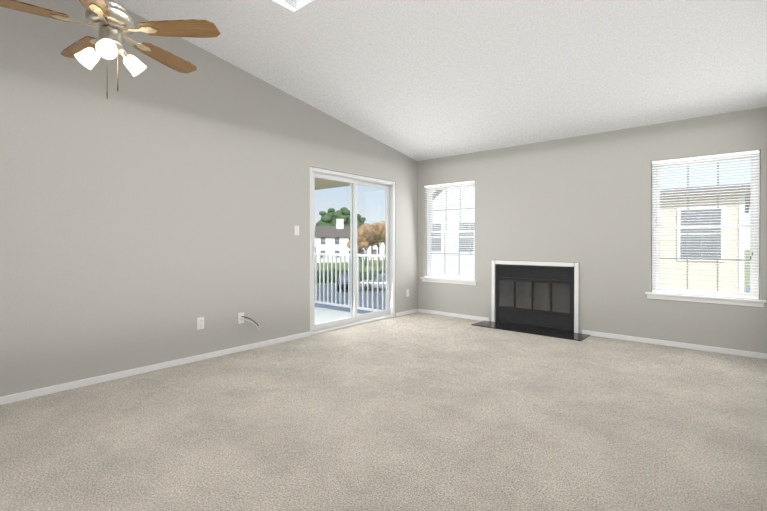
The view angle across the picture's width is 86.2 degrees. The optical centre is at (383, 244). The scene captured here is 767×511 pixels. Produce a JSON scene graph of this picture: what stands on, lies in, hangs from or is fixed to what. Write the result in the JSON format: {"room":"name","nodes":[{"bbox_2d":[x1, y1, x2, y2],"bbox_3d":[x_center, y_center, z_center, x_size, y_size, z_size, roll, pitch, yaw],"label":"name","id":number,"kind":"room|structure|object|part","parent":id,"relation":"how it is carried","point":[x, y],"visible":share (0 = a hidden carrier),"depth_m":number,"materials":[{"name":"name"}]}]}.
{"room":"living room","nodes":[
{"label":"living room","id":0,"kind":"room"},
{"bbox_2d":[0,0,417,396],"bbox_3d":[-1.977,-0.845,3.912,0.200,3.950,8.000,0,0,40],"label":"wall","id":1,"kind":"structure","parent":0,"point":[152,212],"depth_m":3.64,"materials":[{"name":"paint"}]},
{"bbox_2d":[0,331,309,404],"bbox_3d":[-2.628,1.107,2.991,0.013,0.056,5.338,0,0,40],"label":"baseboard","id":2,"kind":"structure","parent":1,"relation":"attached to","point":[67,386],"depth_m":3.54,"materials":[{"name":"white wood"}]},
{"bbox_2d":[197,317,203,329],"bbox_3d":[-1.780,0.770,3.989,0.009,0.114,0.070,0,0,40],"label":"electrical outlet","id":3,"kind":"object","parent":1,"relation":"attached to","point":[200,322],"visible":1,"depth_m":3.98,"materials":[{"name":"white plastic"}]},
{"bbox_2d":[238,312,259,330],"bbox_3d":[-1.425,0.831,4.364,0.064,0.220,0.240,0,0,40],"label":"outlet plate","id":4,"kind":"object","parent":1,"relation":"attached to","point":[241,316],"visible":1,"depth_m":4.32,"materials":[{"name":"white plastic"}]},
{"bbox_2d":[294,226,298,234],"bbox_3d":[-1.026,-0.165,4.866,0.016,0.114,0.070,0,0,40],"label":"light switch","id":5,"kind":"object","parent":1,"relation":"attached to","point":[296,230],"visible":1,"depth_m":4.86,"materials":[{"name":"white plastic"}]},
{"bbox_2d":[314,178,349,189],"bbox_3d":[-1.982,-1.159,5.680,2.100,0.240,4.290,0,0,40],"label":"roof slab","id":6,"kind":"structure","parent":1,"relation":"attached to","point":[322,183],"depth_m":7.05,"materials":[{"name":"beige"}]},
{"bbox_2d":[310,167,394,335],"bbox_3d":[-0.414,0.082,5.712,0.136,2.077,1.674,0,0,40],"label":"sliding door","id":7,"kind":"structure","parent":1,"relation":"in","point":[354,318],"depth_m":5.69,"materials":[{"name":"clear glass"}]},
{"bbox_2d":[396,309,417,316],"bbox_3d":[0.366,1.089,6.512,0.016,0.056,0.538,0,0,40],"label":"baseboard","id":8,"kind":"structure","parent":1,"relation":"attached to","point":[414,310],"depth_m":6.50,"materials":[{"name":"white wood"}]},
{"bbox_2d":[0,312,766,510],"bbox_3d":[-0.262,1.213,2.466,4.700,0.150,8.000,0,0,40],"label":"floor","id":9,"kind":"structure","parent":0,"point":[418,411],"depth_m":2.50,"materials":[{"name":"carpet"}]},
{"bbox_2d":[471,321,589,340],"bbox_3d":[1.877,1.117,5.354,1.420,0.012,0.383,0,0,40],"label":"hearth slab","id":10,"kind":"object","parent":9,"relation":"on","point":[540,331],"visible":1,"depth_m":5.28,"materials":[{"name":"stone"}]},
{"bbox_2d":[491,260,578,332],"bbox_3d":[2.169,0.673,5.710,1.176,0.895,0.542,0,0,40],"label":"fireplace","id":11,"kind":"object","parent":9,"relation":"on","point":[541,294],"visible":0.9,"depth_m":5.48,"materials":[{"name":"black metal"}]},
{"bbox_2d":[115,0,766,160],"bbox_3d":[-0.262,-2.021,2.449,4.700,1.420,8.000,0,0,40],"label":"ceiling","id":12,"kind":"structure","parent":0,"point":[419,80],"depth_m":3.72,"materials":[{"name":"white paint"}]},
{"bbox_2d":[0,0,219,98],"bbox_3d":[-1.749,-1.477,2.585,1.269,1.166,1.305,0,0,40],"label":"ceiling fan","id":13,"kind":"object","parent":12,"relation":"hanging from","point":[111,22],"visible":1,"depth_m":2.54,"materials":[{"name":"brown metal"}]},
{"bbox_3d":[-2.068,-1.347,2.313,0.467,0.007,0.172,0,7,-36],"label":"blade","id":14,"kind":"part","parent":13,"relation":"part of","materials":[{"name":"brown wood"}]},
{"bbox_3d":[-2.065,-1.350,2.829,0.467,0.007,0.172,0,7,36],"label":"blade","id":15,"kind":"part","parent":13,"relation":"part of","materials":[{"name":"brown wood"}]},
{"label":"blade","id":16,"kind":"part","parent":13,"relation":"part of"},
{"bbox_3d":[-1.688,-1.477,2.583,0.388,1.166,0.370,0,0,40],"label":"motor","id":17,"kind":"part","parent":13,"relation":"part of","materials":[{"name":"silver metal"}]},
{"bbox_3d":[-1.574,-1.351,2.985,0.172,0.007,0.467,-7,-2,18],"label":"blade","id":18,"kind":"part","parent":13,"relation":"part of","materials":[{"name":"brown wood"}]},
{"label":"blade","id":19,"kind":"part","parent":13,"relation":"part of","materials":[{"name":"brown wood"}]},
{"bbox_2d":[273,0,312,11],"bbox_3d":[-0.854,-2.261,2.623,0.690,0.769,1.280,0,0,40],"label":"skylight well","id":20,"kind":"object","parent":12,"relation":"attached to","point":[283,3],"visible":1,"depth_m":3.24,"materials":[{"name":"white paint"}]},
{"bbox_2d":[417,107,766,353],"bbox_3d":[2.263,-0.853,5.427,4.700,3.950,0.200,0,0,40],"label":"wall","id":21,"kind":"structure","parent":0,"point":[584,202],"depth_m":4.98,"materials":[{"name":"paint"}]},
{"bbox_2d":[420,181,476,284],"bbox_3d":[1.046,-0.171,6.423,1.010,1.557,0.204,0,0,40],"label":"window","id":22,"kind":"structure","parent":21,"relation":"in","point":[448,278],"depth_m":6.43,"materials":[{"name":"white plastic"}]},
{"bbox_2d":[418,309,488,320],"bbox_3d":[1.042,1.090,6.335,1.275,0.056,0.013,0,0,40],"label":"baseboard","id":23,"kind":"structure","parent":21,"relation":"attached to","point":[419,310],"depth_m":6.29,"materials":[{"name":"white wood"}]},
{"bbox_2d":[582,330,766,358],"bbox_3d":[3.142,1.099,4.552,1.735,0.056,0.013,0,0,40],"label":"baseboard","id":24,"kind":"structure","parent":21,"relation":"attached to","point":[592,333],"depth_m":4.46,"materials":[{"name":"white wood"}]},
{"bbox_2d":[645,150,766,306],"bbox_3d":[3.424,-0.161,4.403,1.010,1.557,0.204,0,0,40],"label":"window","id":25,"kind":"structure","parent":21,"relation":"in","point":[742,298],"depth_m":4.36,"materials":[{"name":"white plastic"}]},
{"label":"outside","id":26,"kind":"structure","parent":0,"visible":0},
{"bbox_2d":[315,250,749,313],"bbox_3d":[24.911,3.544,143.542,380.000,0.300,360.000,0,0,40],"label":"ground","id":27,"kind":"structure","parent":26,"point":[380,295],"depth_m":33.75,"materials":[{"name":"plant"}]},
{"bbox_2d":[315,219,358,262],"bbox_3d":[-9.921,-0.836,87.589,9.200,9.050,8.700,0,0,-6],"label":"house","id":28,"kind":"structure","parent":27,"relation":"on","point":[329,243],"depth_m":83.72,"materials":[{"name":"white"}]},
{"bbox_2d":[316,207,365,226],"bbox_3d":[-5.814,-3.758,122.597,19.828,14.525,24.472,0,0,40],"label":"pines","id":29,"kind":"object","parent":27,"relation":"on","point":[325,219],"depth_m":118.10,"materials":[{"name":"green plant"}]},
{"bbox_2d":[337,273,347,291],"bbox_3d":[-3.168,3.252,35.763,1.800,1.420,4.300,0,0,-7],"label":"car","id":30,"kind":"object","parent":27,"relation":"on","point":[342,281],"depth_m":34.20,"materials":[{"name":"grey paint"}]},
{"bbox_2d":[317,269,385,282],"bbox_3d":[1.484,3.380,41.851,60.516,1.382,2.044,0,0,2],"label":"hedge","id":31,"kind":"object","parent":27,"relation":"on","point":[365,274],"depth_m":41.49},
{"bbox_2d":[347,221,385,267],"bbox_3d":[-0.834,-0.225,67.835,10.702,8.035,10.098,0,0,40],"label":"bare tree","id":32,"kind":"object","parent":27,"relation":"on","point":[377,239],"depth_m":66.17,"materials":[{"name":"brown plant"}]},
{"bbox_2d":[359,243,384,259],"bbox_3d":[-2.186,0.034,99.866,9.200,7.180,8.700,0,0,-1],"label":"house","id":33,"kind":"structure","parent":27,"relation":"on","point":[375,247],"depth_m":95.87,"materials":[{"name":"white"}]},
{"bbox_2d":[359,273,385,289],"bbox_3d":[0.161,3.256,35.120,4.300,1.420,1.800,0,0,9],"label":"car","id":34,"kind":"object","parent":27,"relation":"on","point":[370,283],"depth_m":34.42,"materials":[{"name":"grey paint"}]},
{"bbox_2d":[431,187,474,275],"bbox_3d":[7.338,-0.075,23.939,6.832,8.200,10.720,0,0,40],"label":"house","id":35,"kind":"structure","parent":27,"relation":"on","point":[450,262],"depth_m":20.66,"materials":[{"name":"white"}]},
{"bbox_2d":[659,183,749,291],"bbox_3d":[11.263,0.885,17.342,6.500,6.350,10.700,0,0,40],"label":"house","id":36,"kind":"structure","parent":27,"relation":"on","point":[708,267],"depth_m":12.22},
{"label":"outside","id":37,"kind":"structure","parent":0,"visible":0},
{"bbox_2d":[315,307,359,323],"bbox_3d":[-1.982,1.331,5.693,2.100,0.220,4.290,0,0,40],"label":"balcony slab","id":38,"kind":"object","parent":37,"point":[320,310],"depth_m":7.08,"materials":[{"name":"concrete"}]},
{"bbox_2d":[315,253,385,311],"bbox_3d":[-0.590,0.690,7.269,2.017,1.045,0.060,0,0,40],"label":"balcony railing","id":39,"kind":"object","parent":38,"relation":"on","point":[345,255],"depth_m":7.29,"materials":[{"name":"white metal"}]}
]}

